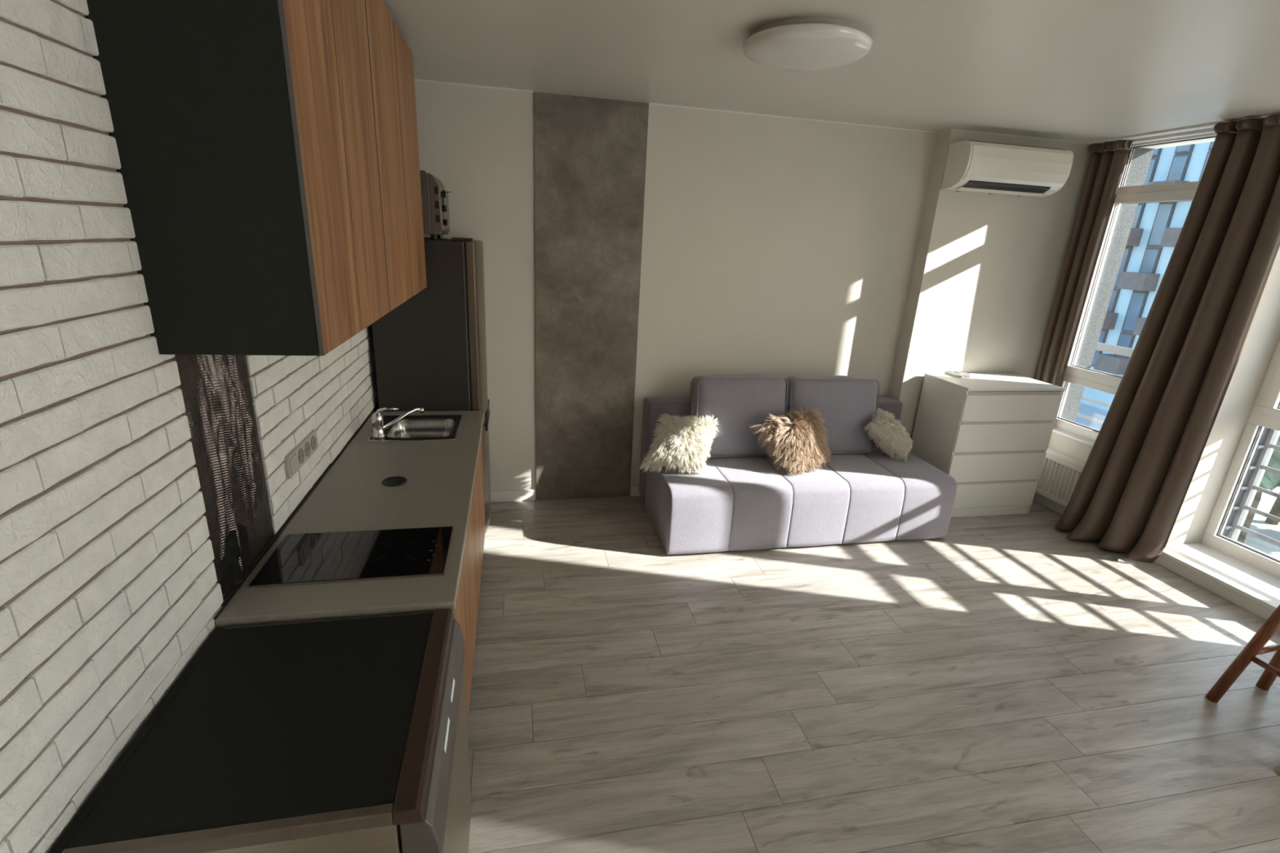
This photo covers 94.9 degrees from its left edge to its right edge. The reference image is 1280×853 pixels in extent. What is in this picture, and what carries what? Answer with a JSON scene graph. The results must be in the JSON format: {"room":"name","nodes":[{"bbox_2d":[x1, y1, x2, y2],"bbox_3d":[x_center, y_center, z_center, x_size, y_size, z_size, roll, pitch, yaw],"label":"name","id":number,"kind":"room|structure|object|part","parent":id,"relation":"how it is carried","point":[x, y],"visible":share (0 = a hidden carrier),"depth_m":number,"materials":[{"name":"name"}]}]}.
{"room":"studio apartment","nodes":[
{"label":"studio apartment","id":0,"kind":"room"},
{"bbox_2d":[0,0,379,852],"bbox_3d":[-1.007,0.322,0.320,0.304,3.090,7.600,-1,18,-12],"label":"wall","id":1,"kind":"structure","parent":0,"point":[109,588],"depth_m":1.08,"materials":[{"name":"white brick"}]},
{"bbox_2d":[173,354,274,602],"bbox_3d":[-1.135,0.087,1.652,0.028,0.699,0.375,-1,18,-12],"label":"backsplash panel","id":2,"kind":"object","parent":1,"relation":"attached to","point":[216,389],"visible":0.91,"depth_m":1.62,"materials":[{"name":"glass"}]},
{"bbox_2d":[84,0,389,355],"bbox_3d":[-0.967,-0.787,1.551,0.349,1.054,0.793,-1,18,-12],"label":"upper cabinet","id":3,"kind":"object","parent":1,"relation":"attached to","point":[244,134],"visible":1,"depth_m":1.26,"materials":[{"name":"brown wood"}]},
{"bbox_3d":[-0.759,-0.725,1.394,0.009,1.054,0.375,-1,18,-12],"label":"door","id":4,"kind":"part","parent":3,"relation":"part of","materials":[{"name":"brown wood"}]},
{"bbox_3d":[-0.839,-0.849,1.762,0.009,1.054,0.412,-1,18,-12],"label":"door","id":5,"kind":"part","parent":3,"relation":"part of","materials":[{"name":"brown wood"}]},
{"bbox_2d":[284,429,318,478],"bbox_3d":[-1.243,0.096,2.166,0.016,0.080,0.316,-1,18,-12],"label":"power outlet","id":6,"kind":"object","parent":1,"relation":"attached to","point":[295,460],"visible":1,"depth_m":2.13,"materials":[{"name":"plastic"}]},
{"bbox_2d":[289,453,297,474],"bbox_3d":[-1.214,0.132,2.060,0.004,0.056,0.058,-1,18,-12],"label":"switch","id":7,"kind":"object","parent":6,"relation":"attached to","point":[293,457],"depth_m":2.05,"materials":[{"name":"plastic"}]},
{"bbox_2d":[297,448,304,463],"bbox_3d":[-1.230,0.107,2.133,0.002,0.056,0.056,-1,18,-12],"label":"socket","id":8,"kind":"object","parent":6,"relation":"attached to","point":[300,451],"depth_m":2.13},
{"bbox_2d":[304,441,310,456],"bbox_3d":[-1.244,0.085,2.199,0.002,0.056,0.056,-1,18,-12],"label":"socket","id":9,"kind":"object","parent":6,"relation":"attached to","point":[307,444],"depth_m":2.20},
{"bbox_2d":[311,435,315,449],"bbox_3d":[-1.258,0.063,2.265,0.002,0.056,0.056,-1,18,-12],"label":"socket","id":10,"kind":"object","parent":6,"relation":"attached to","point":[313,437],"depth_m":2.26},
{"bbox_2d":[364,0,426,311],"bbox_3d":[-1.147,-1.065,2.381,0.349,1.054,0.992,-1,18,-12],"label":"upper cabinet","id":11,"kind":"object","parent":1,"relation":"attached to","point":[390,56],"visible":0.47,"depth_m":2.29,"materials":[{"name":"brown wood"}]},
{"bbox_3d":[-1.031,-1.145,2.649,0.009,1.054,0.489,-1,18,-12],"label":"door","id":12,"kind":"part","parent":11,"relation":"part of","materials":[{"name":"brown wood"}]},
{"bbox_2d":[414,80,1099,501],"bbox_3d":[0.932,-0.698,4.288,5.210,2.785,0.375,-1,18,-12],"label":"wall","id":13,"kind":"structure","parent":0,"point":[781,247],"depth_m":4.08,"materials":[{"name":"paint"}]},
{"bbox_2d":[490,489,534,502],"bbox_3d":[-1.194,0.502,4.171,0.885,0.082,0.014,-1,18,-12],"label":"baseboard","id":14,"kind":"structure","parent":13,"relation":"attached to","point":[515,495],"depth_m":4.22,"materials":[{"name":"white paint"}]},
{"bbox_2d":[533,91,648,499],"bbox_3d":[-0.351,-0.727,3.943,0.693,2.639,0.012,-1,18,-12],"label":"wall panel","id":15,"kind":"object","parent":13,"relation":"attached to","point":[590,153],"visible":1,"depth_m":3.88,"materials":[{"name":"concrete"}]},
{"bbox_2d":[631,485,639,496],"bbox_3d":[0.923,0.469,4.620,2.024,0.082,0.014,-1,18,-12],"label":"baseboard","id":16,"kind":"structure","parent":13,"relation":"attached to","point":[634,489],"depth_m":4.41,"materials":[{"name":"white paint"}]},
{"bbox_2d":[414,79,1086,143],"bbox_3d":[0.874,-1.977,3.718,4.860,0.009,0.147,-1,18,-12],"label":"trim","id":17,"kind":"structure","parent":13,"relation":"attached to","point":[419,80],"depth_m":3.78,"materials":[{"name":"white paint"}]},
{"bbox_2d":[941,140,1073,197],"bbox_3d":[2.475,-1.727,3.958,0.795,0.298,0.216,-1,18,-12],"label":"air conditioner","id":18,"kind":"object","parent":13,"relation":"attached to","point":[990,168],"visible":1,"depth_m":3.88,"materials":[{"name":"white plastic"}]},
{"bbox_2d":[963,180,1050,193],"bbox_3d":[2.468,-1.612,3.952,0.635,0.040,0.065,-1,18,-12],"label":"outlet","id":19,"kind":"object","parent":18,"relation":"attached to","point":[995,186],"depth_m":3.94,"materials":[{"name":"black plastic"}]},
{"bbox_3d":[2.495,-1.730,3.884,0.763,0.232,0.072,-1,18,-12],"label":"panel","id":20,"kind":"part","parent":18,"relation":"part of","materials":[{"name":"white plastic"}]},
{"bbox_2d":[971,140,1066,150],"bbox_3d":[2.489,-1.863,3.898,0.761,0.002,0.050,-1,18,-12],"label":"grille","id":21,"kind":"object","parent":18,"relation":"attached to","point":[971,140],"depth_m":3.87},
{"bbox_2d":[382,0,1279,142],"bbox_3d":[1.439,-1.038,0.395,5.160,0.305,7.600,-1,18,-12],"label":"ceiling","id":22,"kind":"structure","parent":0,"point":[1073,70],"depth_m":2.56,"materials":[{"name":"paint"}]},
{"bbox_2d":[742,16,872,71],"bbox_3d":[0.658,-1.497,2.333,0.498,0.092,0.498,-1,18,-12],"label":"ceiling lamp","id":23,"kind":"object","parent":22,"relation":"attached to","point":[807,43],"visible":1,"depth_m":2.20,"materials":[{"name":"plastic"}]},
{"bbox_2d":[1085,112,1279,144],"bbox_3d":[3.840,-0.943,1.010,0.070,0.012,6.715,-1,18,-12],"label":"rail","id":24,"kind":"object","parent":22,"relation":"attached to","point":[1210,125],"depth_m":3.62,"materials":[{"name":"metal"}]},
{"bbox_2d":[1054,114,1279,563],"bbox_3d":[3.245,-0.432,3.617,0.300,2.620,0.630,-7,21,-29],"label":"curtain","id":25,"kind":"object","parent":24,"relation":"hanging from","point":[1129,494],"visible":1,"depth_m":3.52,"materials":[{"name":"fabric"}]},
{"bbox_2d":[466,495,1279,852],"bbox_3d":[1.363,1.686,1.291,5.300,0.140,7.600,-1,18,-12],"label":"floor","id":26,"kind":"structure","parent":0,"point":[1007,683],"depth_m":2.56,"materials":[{"name":"grey wood"}]},
{"bbox_2d":[48,608,471,852],"bbox_3d":[-0.757,1.009,1.430,0.618,0.847,0.614,-1,18,-12],"label":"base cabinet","id":27,"kind":"object","parent":26,"relation":"on","point":[348,734],"visible":1,"depth_m":1.20,"materials":[{"name":"metal"}]},
{"bbox_3d":[-0.472,0.689,1.386,0.069,0.112,0.612,-1,18,-12],"label":"control panel","id":28,"kind":"part","parent":27,"relation":"part of","materials":[{"name":"metal"}]},
{"bbox_3d":[-0.494,1.048,1.501,0.064,0.635,0.612,-1,18,-12],"label":"door","id":29,"kind":"part","parent":27,"relation":"part of","materials":[{"name":"metal"}]},
{"bbox_2d":[371,237,491,533],"bbox_3d":[-1.230,-0.221,3.598,0.580,1.806,0.573,-1,18,-12],"label":"fridge","id":30,"kind":"object","parent":26,"relation":"on","point":[430,349],"visible":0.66,"depth_m":3.23,"materials":[{"name":"metal"}]},
{"bbox_2d":[419,169,453,239],"bbox_3d":[-1.243,-1.214,3.231,0.393,0.338,0.388,-1,18,-12],"label":"oven","id":31,"kind":"object","parent":30,"relation":"on","point":[434,196],"visible":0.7,"depth_m":3.09,"materials":[{"name":"metal"}]},
{"bbox_3d":[-1.109,-1.223,3.258,0.057,0.306,0.386,-1,18,-12],"label":"frame","id":32,"kind":"part","parent":31,"relation":"part of","materials":[{"name":"metal"}]},
{"bbox_3d":[-1.045,-1.235,3.128,0.021,0.032,0.031,-1,18,-12],"label":"knob","id":33,"kind":"part","parent":31,"relation":"part of","materials":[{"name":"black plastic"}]},
{"bbox_3d":[-1.048,-1.168,3.150,0.021,0.032,0.031,-1,18,-12],"label":"knob","id":34,"kind":"part","parent":31,"relation":"part of","materials":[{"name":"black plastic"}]},
{"bbox_3d":[-1.052,-1.102,3.171,0.021,0.032,0.031,-1,18,-12],"label":"knob","id":35,"kind":"part","parent":31,"relation":"part of","materials":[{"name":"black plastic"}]},
{"bbox_3d":[-1.092,-1.218,3.312,0.006,0.200,0.250,-1,18,-12],"label":"glass door","id":36,"kind":"part","parent":31,"relation":"part of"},
{"bbox_3d":[-1.072,-1.318,3.283,0.033,0.012,0.222,-1,18,-12],"label":"handle","id":37,"kind":"part","parent":31,"relation":"part of","materials":[{"name":"silver metal"}]},
{"bbox_3d":[-0.968,-0.575,3.537,0.074,1.032,0.573,-1,18,-12],"label":"door","id":38,"kind":"part","parent":30,"relation":"part of","materials":[{"name":"metal"}]},
{"bbox_3d":[-1.012,0.263,3.807,0.074,0.690,0.573,-1,18,-12],"label":"freezer door","id":39,"kind":"part","parent":30,"relation":"part of","materials":[{"name":"metal"}]},
{"bbox_3d":[-0.964,-0.107,3.694,0.022,0.043,0.333,-1,18,-12],"label":"handle","id":40,"kind":"part","parent":30,"relation":"part of","materials":[{"name":"black plastic"}]},
{"bbox_3d":[-0.967,-0.043,3.715,0.022,0.043,0.333,-1,18,-12],"label":"handle","id":41,"kind":"part","parent":30,"relation":"part of","materials":[{"name":"black plastic"}]},
{"bbox_2d":[452,539,472,728],"bbox_3d":[-0.895,0.825,2.007,0.564,0.828,0.604,-1,18,-12],"label":"base cabinet","id":42,"kind":"object","parent":26,"relation":"on","point":[461,613],"visible":0.09,"depth_m":2.17,"materials":[{"name":"brown wood"}]},
{"bbox_2d":[466,475,479,668],"bbox_3d":[-1.018,0.637,2.570,0.564,0.828,0.604,-1,18,-12],"label":"base cabinet","id":43,"kind":"object","parent":26,"relation":"on","point":[472,540],"visible":0.16,"depth_m":2.58,"materials":[{"name":"brown wood"}]},
{"bbox_2d":[475,432,485,584],"bbox_3d":[-1.143,0.443,3.151,0.564,0.828,0.642,-1,18,-12],"label":"base cabinet","id":44,"kind":"object","parent":26,"relation":"on","point":[479,471],"visible":0.17,"depth_m":3.16,"materials":[{"name":"brown wood"}]},
{"bbox_2d":[213,410,484,627],"bbox_3d":[-1.003,0.217,2.464,0.599,0.033,1.878,-1,18,-12],"label":"countertop","id":45,"kind":"structure","parent":44,"relation":"on","point":[351,495],"depth_m":2.12,"materials":[{"name":"stone"}]},
{"bbox_2d":[247,526,453,588],"bbox_3d":[-0.879,0.402,1.854,0.530,0.008,0.304,-1,18,-12],"label":"cooktop","id":46,"kind":"object","parent":45,"relation":"in","point":[324,557],"visible":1,"depth_m":1.83,"materials":[{"name":"black glass"}]},
{"bbox_3d":[-0.849,0.450,1.715,0.530,0.006,0.004,-1,18,-12],"label":"trim","id":47,"kind":"part","parent":46,"relation":"part of","materials":[{"name":"metal"}]},
{"bbox_2d":[382,476,407,486],"bbox_3d":[-0.999,0.223,2.392,0.096,0.005,0.096,-1,18,-12],"label":"grommet","id":48,"kind":"object","parent":45,"relation":"on","point":[399,481],"visible":1,"depth_m":2.39,"materials":[{"name":"black plastic"}]},
{"bbox_2d":[371,406,424,438],"bbox_3d":[-1.191,-0.034,2.913,0.260,0.147,0.078,-10,22,-34],"label":"faucet","id":49,"kind":"object","parent":45,"relation":"on","point":[377,419],"visible":1,"depth_m":2.86,"materials":[{"name":"silver metal"}]},
{"bbox_3d":[-1.232,-0.072,2.858,0.111,0.044,0.024,-1,18,-12],"label":"lever","id":50,"kind":"part","parent":49,"relation":"part of","materials":[{"name":"silver metal"}]},
{"bbox_3d":[-1.187,-0.040,2.932,0.201,0.092,0.022,-12,23,-39],"label":"spout","id":51,"kind":"part","parent":49,"relation":"part of","materials":[{"name":"silver metal"}]},
{"bbox_2d":[366,414,462,442],"bbox_3d":[-1.154,0.072,3.064,0.409,0.148,0.412,-1,18,-12],"label":"sink","id":52,"kind":"object","parent":45,"relation":"in","point":[438,427],"visible":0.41,"depth_m":3.19,"materials":[{"name":"metal"}]},
{"bbox_3d":[-0.842,0.441,3.043,0.018,0.717,0.318,-1,18,-12],"label":"door","id":53,"kind":"part","parent":44,"relation":"part of","materials":[{"name":"brown wood"}]},
{"bbox_3d":[-0.906,0.342,3.341,0.018,0.717,0.318,-1,18,-12],"label":"door","id":54,"kind":"part","parent":44,"relation":"part of","materials":[{"name":"brown wood"}]},
{"bbox_2d":[639,395,956,555],"bbox_3d":[1.053,0.277,4.082,1.968,0.791,0.891,-1,18,-12],"label":"sofa","id":55,"kind":"object","parent":26,"relation":"on","point":[744,503],"visible":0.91,"depth_m":3.76,"materials":[{"name":"grey fabric"}]},
{"bbox_2d":[639,412,719,475],"bbox_3d":[0.255,0.111,3.774,0.444,0.370,0.420,9,19,17],"label":"cushion","id":56,"kind":"object","parent":55,"relation":"on","point":[682,442],"visible":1,"depth_m":3.72,"materials":[{"name":"fur"}]},
{"bbox_3d":[0.304,0.479,3.878,0.392,0.436,0.688,-1,18,-12],"label":"seat panel","id":57,"kind":"part","parent":55,"relation":"part of","materials":[{"name":"grey fabric"}]},
{"bbox_2d":[689,373,787,457],"bbox_3d":[0.679,-0.075,4.066,0.667,0.574,0.276,0,18,-10],"label":"cushion","id":58,"kind":"object","parent":55,"relation":"on","point":[741,403],"visible":0.66,"depth_m":3.96,"materials":[{"name":"grey fabric"}]},
{"bbox_3d":[0.687,0.473,3.959,0.392,0.438,0.688,-1,18,-12],"label":"seat panel","id":59,"kind":"part","parent":55,"relation":"part of","materials":[{"name":"grey fabric"}]},
{"bbox_3d":[0.983,0.159,4.395,1.964,0.767,0.208,-1,18,-12],"label":"backrest","id":60,"kind":"part","parent":55,"relation":"part of","materials":[{"name":"grey fabric"}]},
{"bbox_2d":[751,403,836,476],"bbox_3d":[1.026,0.066,3.907,0.588,0.413,0.366,-12,23,-38],"label":"cushion","id":61,"kind":"object","parent":55,"relation":"on","point":[798,440],"visible":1,"depth_m":3.84,"materials":[{"name":"fur"}]},
{"bbox_3d":[1.070,0.467,4.040,0.392,0.439,0.688,-1,18,-12],"label":"seat panel","id":62,"kind":"part","parent":55,"relation":"part of","materials":[{"name":"grey fabric"}]},
{"bbox_2d":[783,375,879,453],"bbox_3d":[1.352,-0.084,4.220,0.697,0.563,0.274,0,18,-10],"label":"cushion","id":63,"kind":"object","parent":55,"relation":"on","point":[846,404],"visible":0.69,"depth_m":4.11,"materials":[{"name":"grey fabric"}]},
{"bbox_3d":[1.453,0.462,4.121,0.392,0.438,0.688,-1,18,-12],"label":"seat panel","id":64,"kind":"part","parent":55,"relation":"part of","materials":[{"name":"grey fabric"}]},
{"bbox_2d":[862,408,913,462],"bbox_3d":[1.773,0.057,4.188,0.430,0.332,0.296,4,18,2],"label":"cushion","id":65,"kind":"object","parent":55,"relation":"on","point":[890,433],"visible":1,"depth_m":4.12,"materials":[{"name":"fur"}]},
{"bbox_3d":[1.836,0.456,4.203,0.392,0.437,0.688,-1,18,-12],"label":"seat panel","id":66,"kind":"part","parent":55,"relation":"part of","materials":[{"name":"grey fabric"}]},
{"bbox_2d":[909,373,1065,517],"bbox_3d":[2.555,0.133,4.448,0.799,0.990,0.460,-1,18,-12],"label":"dresser","id":67,"kind":"object","parent":26,"relation":"on","point":[990,433],"visible":0.78,"depth_m":4.24,"materials":[{"name":"white paint"}]},
{"bbox_2d":[944,371,963,377],"bbox_3d":[2.345,-0.392,4.393,0.046,0.019,0.140,-2,18,-14],"label":"remote control","id":68,"kind":"object","parent":67,"relation":"on","point":[951,373],"visible":1,"depth_m":4.37,"materials":[{"name":"plastic"}]},
{"bbox_2d":[954,370,975,377],"bbox_3d":[2.442,-0.395,4.419,0.054,0.019,0.170,0,18,-8],"label":"remote control","id":69,"kind":"object","parent":67,"relation":"on","point":[965,374],"visible":0.99,"depth_m":4.39,"materials":[{"name":"plastic"}]},
{"bbox_3d":[2.583,0.505,4.343,0.789,0.186,0.014,-1,18,-12],"label":"drawer","id":70,"kind":"part","parent":67,"relation":"part of","materials":[{"name":"white paint"}]},
{"bbox_3d":[2.588,0.406,4.313,0.757,0.021,0.009,-1,18,-12],"label":"recess rail","id":71,"kind":"part","parent":67,"relation":"part of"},
{"bbox_3d":[2.595,0.296,4.275,0.789,0.210,0.014,-1,18,-12],"label":"drawer","id":72,"kind":"part","parent":67,"relation":"part of","materials":[{"name":"white paint"}]},
{"bbox_3d":[2.600,0.185,4.241,0.757,0.021,0.009,-1,18,-12],"label":"recess rail","id":73,"kind":"part","parent":67,"relation":"part of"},
{"bbox_3d":[2.606,0.078,4.204,0.789,0.206,0.014,-1,18,-12],"label":"drawer","id":74,"kind":"part","parent":67,"relation":"part of","materials":[{"name":"white paint"}]},
{"bbox_3d":[2.611,-0.031,4.171,0.757,0.021,0.009,-1,18,-12],"label":"recess rail","id":75,"kind":"part","parent":67,"relation":"part of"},
{"bbox_3d":[2.617,-0.131,4.137,0.789,0.190,0.014,-1,18,-12],"label":"drawer","id":76,"kind":"part","parent":67,"relation":"part of","materials":[{"name":"white paint"}]},
{"bbox_3d":[2.599,0.171,4.246,0.757,0.891,0.008,-1,18,-12],"label":"recess panel","id":77,"kind":"part","parent":67,"relation":"part of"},
{"bbox_3d":[2.622,-0.233,4.106,0.757,0.021,0.009,-1,18,-12],"label":"recess rail","id":78,"kind":"part","parent":67,"relation":"part of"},
{"bbox_2d":[1205,604,1279,702],"bbox_3d":[2.799,0.926,2.457,0.388,0.739,0.363,-1,18,-12],"label":"bar stool","id":79,"kind":"object","parent":26,"relation":"on","point":[1255,645],"visible":1,"depth_m":2.57,"materials":[{"name":"brown wood"}]},
{"bbox_3d":[2.893,0.905,2.590,0.044,0.708,0.184,15,21,32],"label":"leg","id":80,"kind":"part","parent":79,"relation":"part of","materials":[{"name":"brown wood"}]},
{"bbox_2d":[1275,764,1279,774],"bbox_3d":[2.714,1.057,2.041,0.372,0.740,0.403,-1,18,-12],"label":"stool","id":81,"kind":"object","parent":26,"relation":"on","point":[1277,768],"visible":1,"depth_m":2.29,"materials":[{"name":"paint"}]},
{"bbox_2d":[1048,124,1279,600],"bbox_3d":[4.278,0.469,1.314,0.730,3.450,7.225,-1,18,-12],"label":"wall","id":82,"kind":"structure","parent":0,"point":[1194,515],"depth_m":3.70,"materials":[{"name":"paint"}]},
{"bbox_2d":[1033,491,1066,514],"bbox_3d":[3.243,0.661,4.424,0.013,0.070,1.121,-1,18,-12],"label":"baseboard","id":83,"kind":"structure","parent":82,"relation":"attached to","point":[1039,498],"depth_m":4.59,"materials":[{"name":"white paint"}]},
{"bbox_2d":[1035,448,1085,506],"bbox_3d":[3.196,0.396,4.443,0.089,0.347,0.608,-1,18,-12],"label":"radiator","id":84,"kind":"object","parent":82,"relation":"attached to","point":[1060,473],"visible":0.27,"depth_m":4.43,"materials":[{"name":"metal"}]},
{"bbox_3d":[3.167,0.407,4.441,0.028,0.255,0.600,-1,18,-12],"label":"panel","id":85,"kind":"part","parent":84,"relation":"part of","materials":[{"name":"metal"}]},
{"bbox_2d":[1045,448,1085,468],"bbox_3d":[3.195,0.242,4.391,0.069,0.022,0.608,-1,18,-12],"label":"grille","id":86,"kind":"object","parent":84,"relation":"attached to","point":[1051,454],"depth_m":4.39,"materials":[{"name":"metal"}]},
{"bbox_2d":[1034,139,1133,386],"bbox_3d":[3.142,-0.694,4.410,0.134,2.620,0.250,-1,18,-12],"label":"curtain","id":87,"kind":"object","parent":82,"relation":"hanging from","point":[1105,170],"visible":0.62,"depth_m":4.21,"materials":[{"name":"fabric"}]},
{"bbox_2d":[1076,342,1133,424],"bbox_3d":[3.808,-0.271,4.713,0.044,0.720,1.210,-1,18,-12],"label":"balcony railing","id":88,"kind":"object","parent":82,"relation":"attached to","point":[1119,350],"visible":0.07,"depth_m":4.77,"materials":[{"name":"metal"}]},
{"bbox_3d":[3.795,-0.024,4.793,0.016,0.024,1.210,-1,18,-12],"label":"rail","id":89,"kind":"part","parent":88,"relation":"part of","materials":[{"name":"metal"}]},
{"bbox_3d":[3.802,-0.166,4.747,0.016,0.024,1.210,-1,18,-12],"label":"rail","id":90,"kind":"part","parent":88,"relation":"part of","materials":[{"name":"metal"}]},
{"bbox_3d":[3.825,-0.584,4.612,0.044,0.060,1.210,-1,18,-12],"label":"handrail","id":91,"kind":"part","parent":88,"relation":"part of","materials":[{"name":"grey paint"}]},
{"bbox_2d":[1060,147,1154,422],"bbox_3d":[3.457,-0.986,4.418,0.203,2.025,0.012,-1,18,-12],"label":"trim","id":92,"kind":"structure","parent":82,"relation":"attached to","point":[1141,157],"depth_m":4.38,"materials":[{"name":"paint"}]},
{"bbox_2d":[1052,133,1217,446],"bbox_3d":[3.353,-0.878,4.067,0.150,2.055,0.700,-1,18,-12],"label":"window","id":93,"kind":"structure","parent":82,"relation":"in","point":[1184,191],"depth_m":4.22,"materials":[{"name":"white plastic"}]},
{"bbox_3d":[3.275,0.090,4.374,0.095,0.020,0.690,-1,18,-12],"label":"sill","id":94,"kind":"part","parent":93,"relation":"part of","materials":[{"name":"white plastic"}]},
{"bbox_3d":[3.352,-0.933,4.051,0.020,1.280,0.655,-1,18,-12],"label":"sash","id":95,"kind":"part","parent":93,"relation":"part of","materials":[{"name":"white plastic"}]},
{"bbox_2d":[1128,127,1214,142],"bbox_3d":[3.963,-0.894,0.894,0.020,0.022,7.020,-1,18,-12],"label":"trim","id":96,"kind":"structure","parent":82,"relation":"attached to","point":[1207,130],"depth_m":3.69,"materials":[{"name":"white paint"}]},
{"bbox_2d":[1154,542,1279,620],"bbox_3d":[3.689,1.019,3.345,0.429,0.098,1.245,-1,18,-12],"label":"window sill","id":97,"kind":"structure","parent":82,"relation":"attached to","point":[1255,590],"depth_m":3.58,"materials":[{"name":"white paint"}]},
{"bbox_2d":[1200,337,1279,577],"bbox_3d":[3.972,-0.237,2.985,0.115,2.585,1.247,-1,18,-12],"label":"window","id":98,"kind":"structure","parent":82,"relation":"in","point":[1265,412],"depth_m":3.69,"materials":[{"name":"white plastic"}]},
{"bbox_3d":[3.925,-0.703,3.076,0.020,1.500,0.660,-1,18,-12],"label":"sash","id":99,"kind":"part","parent":98,"relation":"part of","materials":[{"name":"white plastic"}]},
{"bbox_2d":[1222,426,1279,546],"bbox_3d":[4.093,0.437,3.240,0.117,1.359,1.238,-1,18,-12],"label":"balcony railing","id":100,"kind":"object","parent":82,"relation":"attached to","point":[1265,443],"visible":0.52,"depth_m":3.81,"materials":[{"name":"metal"}]},
{"bbox_3d":[4.108,0.851,3.377,0.016,0.024,1.230,-1,18,-12],"label":"rail","id":101,"kind":"part","parent":100,"relation":"part of","materials":[{"name":"metal"}]},
{"bbox_3d":[4.115,0.715,3.333,0.016,0.024,1.230,-1,18,-12],"label":"rail","id":102,"kind":"part","parent":100,"relation":"part of","materials":[{"name":"metal"}]},
{"bbox_3d":[4.123,0.578,3.289,0.016,0.024,1.230,-1,18,-12],"label":"rail","id":103,"kind":"part","parent":100,"relation":"part of","materials":[{"name":"metal"}]},
{"bbox_3d":[4.130,0.442,3.245,0.016,0.024,1.230,-1,18,-12],"label":"rail","id":104,"kind":"part","parent":100,"relation":"part of","materials":[{"name":"metal"}]},
{"bbox_3d":[4.137,0.305,3.201,0.016,0.024,1.230,-1,18,-12],"label":"rail","id":105,"kind":"part","parent":100,"relation":"part of","materials":[{"name":"metal"}]},
{"label":"outside","id":106,"kind":"structure","parent":0,"visible":0},
{"bbox_2d":[1075,402,1107,431],"bbox_3d":[142.050,-0.863,62.820,294.500,1.000,460.000,-1,18,-12],"label":"ground","id":107,"kind":"structure","parent":106,"point":[1084,409],"depth_m":43.37,"materials":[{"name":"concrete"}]},
{"bbox_2d":[1080,141,1214,411],"bbox_3d":[40.953,-27.257,46.591,14.200,49.000,33.000,-1,18,-12],"label":"apartment building","id":108,"kind":"structure","parent":107,"relation":"on","point":[1156,228],"depth_m":41.69,"materials":[{"name":"glass"}]},
{"bbox_3d":[35.310,-6.138,45.574,0.050,2.680,0.850,-1,18,-12],"label":"pane","id":109,"kind":"part","parent":108,"relation":"part of","materials":[{"name":"blue glass"}]},
{"bbox_3d":[35.460,-8.988,44.652,0.050,2.680,0.850,-1,18,-12],"label":"pane","id":110,"kind":"part","parent":108,"relation":"part of","materials":[{"name":"blue glass"}]},
{"bbox_3d":[35.611,-11.839,43.730,0.050,2.680,0.850,-1,18,-12],"label":"pane","id":111,"kind":"part","parent":108,"relation":"part of","materials":[{"name":"blue glass"}]},
{"bbox_3d":[35.733,-5.485,43.623,0.050,2.680,0.850,-1,18,-12],"label":"pane","id":112,"kind":"part","parent":108,"relation":"part of","materials":[{"name":"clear glass"}]},
{"bbox_3d":[35.883,-8.335,42.701,0.050,2.680,0.850,-1,18,-12],"label":"pane","id":113,"kind":"part","parent":108,"relation":"part of","materials":[{"name":"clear glass"}]},
{"bbox_3d":[35.761,-14.690,42.808,0.050,2.680,0.850,-1,18,-12],"label":"pane","id":114,"kind":"part","parent":108,"relation":"part of","materials":[{"name":"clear glass"}]},
{"bbox_3d":[36.033,-11.186,41.779,0.050,2.680,0.850,-1,18,-12],"label":"pane","id":115,"kind":"part","parent":108,"relation":"part of","materials":[{"name":"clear glass"}]},
{"bbox_3d":[35.911,-17.541,41.886,0.050,2.680,0.850,-1,18,-12],"label":"pane","id":116,"kind":"part","parent":108,"relation":"part of","materials":[{"name":"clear glass"}]},
{"bbox_3d":[36.062,-20.392,40.965,0.050,2.680,0.850,-1,18,-12],"label":"pane","id":117,"kind":"part","parent":108,"relation":"part of","materials":[{"name":"blue glass"}]},
{"bbox_3d":[36.184,-14.037,40.858,0.050,2.680,0.850,-1,18,-12],"label":"pane","id":118,"kind":"part","parent":108,"relation":"part of","materials":[{"name":"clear glass"}]},
{"bbox_3d":[36.334,-16.888,39.936,0.050,2.680,0.850,-1,18,-12],"label":"pane","id":119,"kind":"part","parent":108,"relation":"part of","materials":[{"name":"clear glass"}]},
{"bbox_3d":[36.485,-19.739,39.014,0.050,2.680,0.850,-1,18,-12],"label":"pane","id":120,"kind":"part","parent":108,"relation":"part of","materials":[{"name":"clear glass"}]},
{"bbox_3d":[36.757,-16.235,37.985,0.050,2.680,0.850,-1,18,-12],"label":"pane","id":121,"kind":"part","parent":108,"relation":"part of","materials":[{"name":"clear glass"}]},
{"bbox_2d":[1243,492,1279,559],"bbox_3d":[27.266,4.849,24.763,21.000,0.020,22.000,-1,18,-12],"label":"pavement","id":122,"kind":"structure","parent":107,"relation":"on","point":[1258,524],"depth_m":25.60,"materials":[{"name":"concrete"}]},
{"bbox_2d":[1236,435,1279,543],"bbox_3d":[25.043,2.205,23.601,3.183,5.519,4.322,-14,24,-42],"label":"leafy tree","id":123,"kind":"object","parent":122,"relation":"on","point":[1270,481],"visible":0.09,"depth_m":22.93,"materials":[{"name":"green plant"}]},
{"bbox_2d":[1264,497,1279,525],"bbox_3d":[28.853,1.422,25.671,3.674,6.116,4.076,-10,22,-35],"label":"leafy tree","id":124,"kind":"object","parent":122,"relation":"on","point":[1275,510],"visible":0.02,"depth_m":26.23,"materials":[{"name":"green plant"}]}
]}

